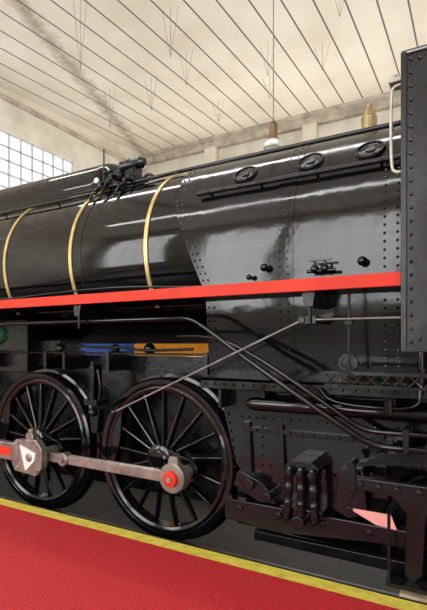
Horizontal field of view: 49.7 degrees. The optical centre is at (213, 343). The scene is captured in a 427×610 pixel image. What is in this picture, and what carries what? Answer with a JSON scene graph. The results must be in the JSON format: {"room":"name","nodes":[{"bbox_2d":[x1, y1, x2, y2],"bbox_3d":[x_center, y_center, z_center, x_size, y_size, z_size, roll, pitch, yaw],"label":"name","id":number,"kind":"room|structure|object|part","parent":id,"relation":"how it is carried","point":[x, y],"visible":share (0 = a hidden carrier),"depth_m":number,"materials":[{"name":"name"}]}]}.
{"room":"museum","nodes":[
{"label":"museum","id":0,"kind":"room"},
{"bbox_2d":[0,88,145,176],"bbox_3d":[-8.297,-2.950,10.674,0.300,10.600,22.100,0,0,29],"label":"wall","id":1,"kind":"structure","parent":0,"point":[14,121],"depth_m":15.66,"materials":[{"name":"beige paint"}]},
{"bbox_2d":[0,130,72,188],"bbox_3d":[-7.806,-5.010,11.603,0.090,2.972,11.252,0,0,29],"label":"window","id":2,"kind":"structure","parent":1,"relation":"in","point":[21,162],"depth_m":14.74,"materials":[{"name":"white glass"}]},
{"bbox_2d":[0,92,144,172],"bbox_3d":[-8.175,-7.410,10.463,0.120,0.120,21.250,0,0,29],"label":"trim","id":3,"kind":"structure","parent":1,"relation":"attached to","point":[4,97],"depth_m":15.58,"materials":[{"name":"paint"}]},
{"bbox_2d":[0,504,400,609],"bbox_3d":[-1.703,2.000,3.409,18.300,0.700,1.850,0,0,29],"label":"carpet","id":4,"kind":"structure","parent":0,"point":[47,563],"depth_m":3.23,"materials":[{"name":"red carpet"}]},
{"bbox_2d":[0,498,426,609],"bbox_3d":[-1.222,2.000,4.271,18.300,0.701,0.125,0,0,29],"label":"trim","id":5,"kind":"structure","parent":4,"relation":"on","point":[355,592],"depth_m":3.50,"materials":[{"name":"yellow paint"}]},
{"bbox_2d":[0,465,400,593],"bbox_3d":[1.987,2.225,10.013,18.300,0.250,12.580,0,0,29],"label":"floor","id":6,"kind":"structure","parent":0,"point":[98,503],"depth_m":5.11,"materials":[{"name":"concrete"}]},
{"bbox_2d":[81,344,134,355],"bbox_3d":[-3.667,0.975,13.167,4.750,2.250,2.030,0,0,29],"label":"wagon","id":7,"kind":"object","parent":6,"relation":"on","point":[128,345],"visible":0.02,"depth_m":11.54,"materials":[{"name":"blue paint"}]},
{"bbox_2d":[135,344,207,356],"bbox_3d":[-0.175,0.975,11.216,3.050,2.250,2.030,0,0,29],"label":"wagon","id":8,"kind":"object","parent":6,"relation":"on","point":[198,348],"visible":0.02,"depth_m":10.45,"materials":[{"name":"orange paint"}]},
{"bbox_2d":[0,496,398,595],"bbox_3d":[-0.901,2.021,4.845,18.300,0.158,0.140,0,0,29],"label":"rail","id":9,"kind":"object","parent":6,"relation":"on","point":[351,583],"visible":0.08,"depth_m":4.17,"materials":[{"name":"metal"}]},
{"bbox_2d":[0,44,426,595],"bbox_3d":[-1.296,-0.195,6.033,11.450,4.310,3.012,0,0,29],"label":"steam locomotive","id":10,"kind":"object","parent":9,"relation":"on","point":[301,267],"visible":1,"depth_m":4.03,"materials":[{"name":"black paint"}]},
{"bbox_3d":[-3.258,1.170,5.650,3.400,0.440,0.095,0,0,29],"label":"rod","id":11,"kind":"part","parent":10,"relation":"part of","materials":[{"name":"metal"}]},
{"bbox_3d":[-1.970,1.215,4.890,0.250,0.270,0.014,0,0,29],"label":"plate","id":12,"kind":"part","parent":10,"relation":"part of","materials":[{"name":"white paint"}]},
{"bbox_2d":[28,428,34,433],"bbox_3d":[-1.945,0.930,4.925,0.069,0.060,0.070,0,0,29],"label":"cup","id":13,"kind":"object","parent":10,"relation":"on","point":[30,431],"depth_m":4.90,"materials":[{"name":"gold metal"}]},
{"bbox_3d":[-3.615,-1.712,6.599,5.250,0.081,0.116,0,0,29],"label":"handrail","id":14,"kind":"part","parent":10,"relation":"part of","materials":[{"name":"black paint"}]},
{"bbox_3d":[-3.341,-1.830,7.182,5.200,1.040,1.040,0,0,29],"label":"sand dome casing","id":15,"kind":"part","parent":10,"relation":"part of","materials":[{"name":"black paint"}]},
{"bbox_3d":[-1.456,0.140,5.236,3.550,0.300,0.320,0,0,29],"label":"brake rigging rod","id":16,"kind":"part","parent":10,"relation":"part of","materials":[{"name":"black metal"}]},
{"bbox_3d":[-2.946,0.865,6.309,7.500,1.470,0.060,0,0,29],"label":"frame","id":17,"kind":"part","parent":10,"relation":"part of","materials":[{"name":"black metal"}]},
{"bbox_3d":[-1.839,1.173,4.974,3.675,0.325,0.100,0,0,29],"label":"coupling rod","id":18,"kind":"part","parent":10,"relation":"part of","materials":[{"name":"metal"}]},
{"bbox_3d":[0.297,-1.546,4.221,0.242,0.201,0.178,0,0,29],"label":"washout door","id":19,"kind":"part","parent":10,"relation":"part of","materials":[{"name":"black metal"}]},
{"bbox_3d":[0.215,0.222,3.626,2.563,0.811,0.016,0,0,29],"label":"reach rod","id":20,"kind":"part","parent":10,"relation":"part of","materials":[{"name":"grey metal"}]},
{"bbox_3d":[0.659,-1.395,3.865,1.820,0.052,0.087,0,0,29],"label":"long grab rail","id":21,"kind":"part","parent":10,"relation":"part of","materials":[{"name":"black metal"}]},
{"bbox_3d":[0.829,-1.546,3.923,0.242,0.201,0.178,0,0,29],"label":"washout door","id":22,"kind":"part","parent":10,"relation":"part of","materials":[{"name":"black metal"}]},
{"bbox_3d":[1.437,0.855,3.369,3.179,0.910,0.057,0,0,29],"label":"frame plate","id":23,"kind":"part","parent":10,"relation":"part of","materials":[{"name":"black paint"}]},
{"bbox_3d":[1.646,1.075,3.765,3.200,1.450,0.060,0,0,29],"label":"frame","id":24,"kind":"part","parent":10,"relation":"part of","materials":[{"name":"black metal"}]},
{"bbox_3d":[1.257,-1.546,3.684,0.242,0.201,0.178,0,0,29],"label":"washout door","id":25,"kind":"part","parent":10,"relation":"part of","materials":[{"name":"black metal"}]},
{"bbox_3d":[1.183,-1.390,2.982,0.085,0.580,0.020,0,0,29],"label":"cab handrail","id":26,"kind":"part","parent":10,"relation":"part of","materials":[{"name":"metal"}]},
{"bbox_2d":[0,497,426,604],"bbox_3d":[-1.136,2.015,4.424,18.300,0.670,0.225,0,0,29],"label":"trim","id":27,"kind":"structure","parent":6,"relation":"on","point":[0,497],"depth_m":3.63,"materials":[{"name":"concrete"}]},
{"bbox_2d":[399,590,426,602],"bbox_3d":[1.449,1.735,3.022,0.420,0.130,0.090,0,0,29],"label":"wooden block","id":28,"kind":"object","parent":27,"relation":"on","point":[405,594],"visible":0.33,"depth_m":3.06,"materials":[{"name":"brown wood"}]},
{"bbox_2d":[0,0,426,153],"bbox_3d":[-0.310,-7.556,6.210,18.600,1.526,22.100,0,0,29],"label":"ceiling","id":29,"kind":"structure","parent":0,"point":[125,44],"depth_m":12.57,"materials":[{"name":"beige wood"}]},
{"bbox_2d":[73,0,86,69],"bbox_3d":[-2.889,-6.765,10.000,0.448,1.630,0.010,0,0,29],"label":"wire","id":30,"kind":"structure","parent":29,"relation":"attached to","point":[80,0],"depth_m":10.00,"materials":[{"name":"metal"}]},
{"bbox_2d":[162,5,178,57],"bbox_3d":[-0.983,-7.107,10.539,0.448,1.115,0.010,0,0,29],"label":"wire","id":31,"kind":"structure","parent":29,"relation":"attached to","point":[170,51],"depth_m":10.54,"materials":[{"name":"metal"}]},
{"bbox_2d":[213,99,224,121],"bbox_3d":[0.165,-7.592,15.053,0.448,0.686,0.010,0,0,29],"label":"trim","id":32,"kind":"structure","parent":29,"relation":"attached to","point":[218,118],"depth_m":15.05,"materials":[{"name":"metal"}]},
{"bbox_2d":[263,0,282,149],"bbox_3d":[1.109,-5.585,8.544,0.370,4.070,0.370,0,0,29],"label":"pendant lamp","id":33,"kind":"object","parent":29,"relation":"hanging from","point":[273,141],"visible":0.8,"depth_m":8.47,"materials":[{"name":"metal"}]},
{"bbox_3d":[1.109,-3.665,8.544,0.370,0.230,0.370,0,0,29],"label":"globe","id":34,"kind":"part","parent":33,"relation":"part of","materials":[{"name":"white glass"}]},
{"bbox_2d":[146,106,400,176],"bbox_3d":[5.003,-2.900,15.716,18.600,10.500,0.320,0,0,29],"label":"wall","id":35,"kind":"structure","parent":0,"point":[354,123],"depth_m":17.32,"materials":[{"name":"beige paint"}]},
{"bbox_2d":[204,146,218,163],"bbox_3d":[-0.075,-2.800,18.211,0.500,9.800,0.280,0,0,29],"label":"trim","id":36,"kind":"structure","parent":35,"relation":"attached to","point":[211,154],"depth_m":18.10,"materials":[{"name":"beige paint"}]},
{"bbox_2d":[140,89,400,181],"bbox_3d":[4.963,-7.525,15.338,18.300,1.250,0.380,0,0,29],"label":"trim","id":37,"kind":"structure","parent":35,"relation":"attached to","point":[380,102],"depth_m":16.74,"materials":[{"name":"paint"}]},
{"bbox_2d":[302,123,317,141],"bbox_3d":[3.417,-2.800,16.259,0.500,9.800,0.280,0,0,29],"label":"trim","id":38,"kind":"structure","parent":35,"relation":"attached to","point":[309,131],"depth_m":16.13,"materials":[{"name":"beige paint"}]}
]}

